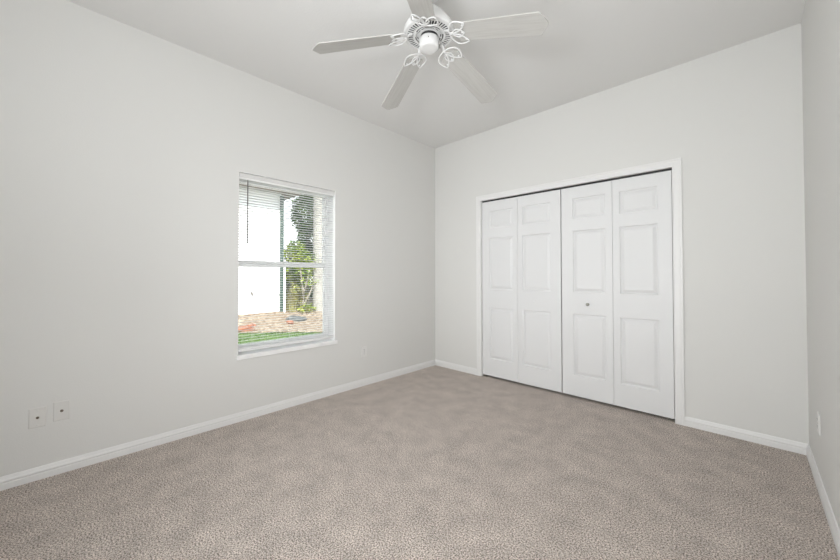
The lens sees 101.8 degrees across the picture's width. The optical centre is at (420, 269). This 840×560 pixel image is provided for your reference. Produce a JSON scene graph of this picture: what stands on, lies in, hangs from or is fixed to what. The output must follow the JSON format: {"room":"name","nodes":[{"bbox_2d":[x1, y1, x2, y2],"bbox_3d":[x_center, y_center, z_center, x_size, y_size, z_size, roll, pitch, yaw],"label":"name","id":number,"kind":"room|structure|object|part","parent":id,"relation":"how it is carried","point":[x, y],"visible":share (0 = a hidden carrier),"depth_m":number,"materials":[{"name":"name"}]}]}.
{"room":"empty bedroom","nodes":[
{"label":"empty bedroom","id":0,"kind":"room"},
{"bbox_2d":[0,0,434,476],"bbox_3d":[-1.203,-0.197,3.224,0.200,2.873,3.818,-1,-1,44],"label":"wall","id":1,"kind":"structure","parent":0,"point":[124,148],"depth_m":2.39,"materials":[{"name":"white paint"}]},
{"bbox_2d":[28,406,46,428],"bbox_3d":[-2.226,0.862,1.984,0.016,0.114,0.070,-1,-1,44],"label":"wall plate","id":2,"kind":"object","parent":1,"relation":"attached to","point":[37,416],"visible":1,"depth_m":1.99,"materials":[{"name":"white plastic"}]},
{"bbox_2d":[53,400,69,421],"bbox_3d":[-2.159,0.850,2.054,0.016,0.114,0.070,-1,-1,44],"label":"wall plate","id":3,"kind":"object","parent":1,"relation":"attached to","point":[61,409],"visible":1,"depth_m":2.06,"materials":[{"name":"white plastic"}]},
{"bbox_2d":[0,359,435,490],"bbox_3d":[-1.125,1.202,3.127,0.014,0.072,3.818,-1,-1,44],"label":"baseboard","id":4,"kind":"structure","parent":1,"relation":"attached to","point":[41,472],"depth_m":2.45,"materials":[{"name":"white paint"}]},
{"bbox_2d":[238,171,334,348],"bbox_3d":[-1.240,-0.047,3.173,0.184,1.501,0.903,-1,-1,44],"label":"window","id":5,"kind":"structure","parent":1,"relation":"in","point":[327,291],"depth_m":3.46,"materials":[{"name":"white plastic"}]},
{"bbox_3d":[-1.295,-0.398,3.231,0.018,0.736,0.841,-1,-1,44],"label":"sash","id":6,"kind":"part","parent":5,"relation":"part of","materials":[{"name":"white plastic"}]},
{"bbox_3d":[-1.279,0.307,3.204,0.022,0.751,0.841,-1,-1,44],"label":"sash","id":7,"kind":"part","parent":5,"relation":"part of","materials":[{"name":"white plastic"}]},
{"bbox_2d":[238,173,334,351],"bbox_3d":[-1.191,-0.056,3.125,0.044,1.473,0.891,-1,-1,44],"label":"window blind","id":8,"kind":"object","parent":5,"relation":"attached to","point":[242,176],"visible":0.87,"depth_m":3.08,"materials":[{"name":"white plastic"}]},
{"bbox_3d":[-1.420,-0.056,2.889,0.028,1.418,0.001,-1,-1,44],"label":"ladder cord","id":9,"kind":"part","parent":8,"relation":"part of","materials":[{"name":"white fabric"}]},
{"bbox_3d":[-1.191,0.668,3.115,0.026,0.026,0.891,-1,-1,44],"label":"rail","id":10,"kind":"part","parent":8,"relation":"part of","materials":[{"name":"white plastic"}]},
{"bbox_3d":[-1.192,-0.052,3.126,0.028,1.418,0.001,-1,-1,44],"label":"ladder cord","id":11,"kind":"part","parent":8,"relation":"part of","materials":[{"name":"white fabric"}]},
{"bbox_3d":[-0.963,-0.049,3.364,0.028,1.418,0.001,-1,-1,44],"label":"ladder cord","id":12,"kind":"part","parent":8,"relation":"part of","materials":[{"name":"white fabric"}]},
{"bbox_2d":[236,339,337,359],"bbox_3d":[-1.211,0.721,3.137,0.148,0.036,0.937,-1,-1,44],"label":"window sill","id":13,"kind":"structure","parent":1,"relation":"attached to","point":[317,343],"depth_m":3.06,"materials":[{"name":"paint"}]},
{"bbox_2d":[361,346,366,356],"bbox_3d":[-0.609,0.882,3.675,0.008,0.114,0.070,-1,-1,44],"label":"power outlet","id":14,"kind":"object","parent":1,"relation":"attached to","point":[363,348],"visible":1,"depth_m":3.67,"materials":[{"name":"white plastic"}]},
{"bbox_2d":[0,365,839,559],"bbox_3d":[0.272,1.282,2.229,3.671,0.120,4.858,-1,-1,44],"label":"floor","id":15,"kind":"structure","parent":0,"point":[435,462],"depth_m":1.87,"materials":[{"name":"carpet"}]},
{"bbox_2d":[67,0,805,147],"bbox_3d":[0.269,-1.750,2.277,3.671,0.200,4.858,-1,-1,44],"label":"ceiling","id":16,"kind":"structure","parent":0,"point":[586,48],"depth_m":2.50,"materials":[{"name":"white paint"}]},
{"bbox_2d":[313,0,548,109],"bbox_3d":[0.090,-1.437,2.050,1.264,0.433,1.218,-1,-1,44],"label":"ceiling fan","id":17,"kind":"object","parent":16,"relation":"hanging from","point":[428,30],"visible":1,"depth_m":1.95,"materials":[{"name":"white metal"}]},
{"bbox_3d":[-0.361,-1.288,1.948,0.508,0.006,0.138,-13,13,-9],"label":"blade","id":18,"kind":"part","parent":17,"relation":"part of","materials":[{"name":"white wood"}]},
{"bbox_3d":[-0.139,-1.281,2.382,0.138,0.006,0.508,-13,-8,-29],"label":"blade","id":19,"kind":"part","parent":17,"relation":"part of","materials":[{"name":"white wood"}]},
{"bbox_3d":[-0.016,-1.294,1.602,0.138,0.006,0.508,12,14,6],"label":"blade","id":20,"kind":"part","parent":17,"relation":"part of","materials":[{"name":"white wood"}]},
{"bbox_2d":[406,20,451,49],"bbox_3d":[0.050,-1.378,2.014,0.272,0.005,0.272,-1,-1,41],"label":"motor housing","id":21,"kind":"object","parent":17,"relation":"attached to","point":[414,31],"depth_m":1.97,"materials":[{"name":"white metal"}]},
{"bbox_3d":[0.344,-1.283,2.305,0.138,0.006,0.508,-16,-25,41],"label":"blade","id":22,"kind":"part","parent":17,"relation":"part of","materials":[{"name":"white wood"}]},
{"bbox_3d":[0.419,-1.290,1.823,0.508,0.006,0.138,14,-6,27],"label":"blade","id":23,"kind":"part","parent":17,"relation":"part of","materials":[{"name":"white wood"}]},
{"bbox_2d":[435,23,808,443],"bbox_3d":[1.413,-0.196,3.442,3.671,2.873,0.120,-1,-1,44],"label":"wall","id":24,"kind":"structure","parent":0,"point":[733,116],"depth_m":2.59,"materials":[{"name":"white paint"}]},
{"bbox_2d":[482,190,562,392],"bbox_3d":[1.070,0.226,3.719,0.920,2.038,0.038,-1,-1,44],"label":"door","id":25,"kind":"structure","parent":24,"relation":"in","point":[522,235],"depth_m":3.67,"materials":[{"name":"white paint"}]},
{"bbox_2d":[482,168,671,202],"bbox_3d":[1.396,-0.811,3.424,1.829,0.012,0.026,-1,-1,44],"label":"door track","id":26,"kind":"object","parent":24,"relation":"attached to","point":[669,169],"visible":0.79,"depth_m":3.25,"materials":[{"name":"grey"}]},
{"bbox_2d":[476,158,684,425],"bbox_3d":[1.412,0.181,3.424,1.957,2.119,0.136,-1,-1,44],"label":"door frame","id":27,"kind":"structure","parent":24,"relation":"attached to","point":[676,164],"depth_m":2.75,"materials":[{"name":"white paint"}]},
{"bbox_2d":[561,170,674,421],"bbox_3d":[1.718,0.215,3.077,0.905,2.038,0.070,-1,-1,44],"label":"door","id":28,"kind":"structure","parent":24,"relation":"in","point":[618,301],"depth_m":3.03,"materials":[{"name":"white paint"}]},
{"bbox_2d":[435,360,808,454],"bbox_3d":[1.371,1.203,3.368,3.262,0.072,0.014,-1,-1,44],"label":"baseboard","id":29,"kind":"structure","parent":24,"relation":"attached to","point":[772,441],"depth_m":2.48,"materials":[{"name":"white paint"}]},
{"bbox_2d":[801,0,839,529],"bbox_3d":[1.300,-0.238,0.820,0.200,2.873,3.818,-1,-1,44],"label":"wall","id":30,"kind":"structure","parent":0,"point":[820,24],"depth_m":1.73,"materials":[{"name":"white paint"}]},
{"bbox_2d":[817,411,820,435],"bbox_3d":[2.208,0.853,1.897,0.008,0.114,0.070,-1,-1,44],"label":"power outlet","id":31,"kind":"object","parent":30,"relation":"attached to","point":[818,413],"visible":1,"depth_m":1.88,"materials":[{"name":"white plastic"}]},
{"bbox_2d":[806,445,839,558],"bbox_3d":[1.221,1.164,0.869,0.014,0.072,3.810,-1,-1,44],"label":"baseboard","id":32,"kind":"structure","parent":30,"relation":"attached to","point":[831,520],"depth_m":1.71,"materials":[{"name":"white paint"}]},
{"label":"outside","id":33,"kind":"structure","parent":0,"visible":0},
{"bbox_2d":[238,287,322,344],"bbox_3d":[-8.002,1.445,16.331,27.800,0.296,24.500,-1,-1,44],"label":"ground","id":34,"kind":"structure","parent":33,"point":[284,333],"depth_m":7.27,"materials":[{"name":"plant"}]},
{"bbox_2d":[238,182,300,314],"bbox_3d":[-9.408,-1.401,8.995,6.900,5.900,9.850,-1,-1,44],"label":"neighboring house","id":35,"kind":"structure","parent":34,"relation":"on","point":[259,232],"depth_m":9.71,"materials":[{"name":"white paint"}]},
{"bbox_2d":[238,297,322,332],"bbox_3d":[-4.371,1.332,10.851,7.630,0.264,13.625,-1,-1,44],"label":"bed","id":36,"kind":"object","parent":34,"relation":"on","point":[317,313],"visible":0.05,"depth_m":8.78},
{"bbox_2d":[238,326,254,331],"bbox_3d":[-3.976,1.346,7.709,0.266,0.136,0.461,-1,-1,44],"label":"clay piece","id":37,"kind":"object","parent":36,"relation":"on","point":[246,327],"visible":0.59,"depth_m":7.63,"materials":[{"name":"orange ceramic"}]},
{"bbox_2d":[283,260,285,311],"bbox_3d":[-4.006,0.514,10.039,0.064,1.620,0.058,-1,-1,44],"label":"fence post","id":38,"kind":"object","parent":36,"relation":"on","point":[284,278],"visible":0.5,"depth_m":10.03,"materials":[{"name":"white plastic"}]},
{"bbox_2d":[286,253,300,304],"bbox_3d":[-4.284,0.260,11.408,1.038,2.104,0.737,-1,-1,44],"label":"shrub","id":39,"kind":"object","parent":36,"relation":"on","point":[291,253],"visible":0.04,"depth_m":11.34,"materials":[{"name":"green plant"}]},
{"bbox_2d":[286,316,306,320],"bbox_3d":[-3.321,1.362,9.180,0.579,0.250,0.628,-1,-1,44],"label":"rock","id":40,"kind":"object","parent":36,"relation":"on","point":[300,318],"visible":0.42,"depth_m":9.05,"materials":[{"name":"grey stone"}]},
{"bbox_2d":[285,282,308,311],"bbox_3d":[-3.870,0.802,10.397,0.818,0.932,0.755,-1,-1,44],"label":"plant","id":41,"kind":"object","parent":36,"relation":"on","point":[298,291],"visible":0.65,"depth_m":10.31,"materials":[{"name":"green plant"}]},
{"bbox_2d":[286,273,312,298],"bbox_3d":[-4.129,0.448,14.761,1.143,2.095,5.331,-1,-1,44],"label":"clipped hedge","id":42,"kind":"object","parent":36,"relation":"on","point":[311,294],"visible":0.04,"depth_m":14.15,"materials":[{"name":"green plant"}]},
{"bbox_2d":[289,194,312,303],"bbox_3d":[-4.038,-1.398,12.565,1.765,5.538,1.623,-1,-1,44],"label":"broadleaf tree","id":43,"kind":"object","parent":36,"relation":"on","point":[310,234],"visible":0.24,"depth_m":12.18,"materials":[{"name":"green plant"}]},
{"bbox_2d":[284,241,318,311],"bbox_3d":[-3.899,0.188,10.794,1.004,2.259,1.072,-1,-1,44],"label":"shrub","id":44,"kind":"object","parent":36,"relation":"on","point":[292,242],"visible":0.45,"depth_m":10.62,"materials":[{"name":"green plant"}]},
{"bbox_2d":[312,196,322,311],"bbox_3d":[-3.191,-1.468,10.699,4.426,5.730,4.471,-1,-1,44],"label":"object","id":45,"kind":"object","parent":36,"relation":"on","point":[316,288],"visible":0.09,"depth_m":10.54,"materials":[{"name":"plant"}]}
]}

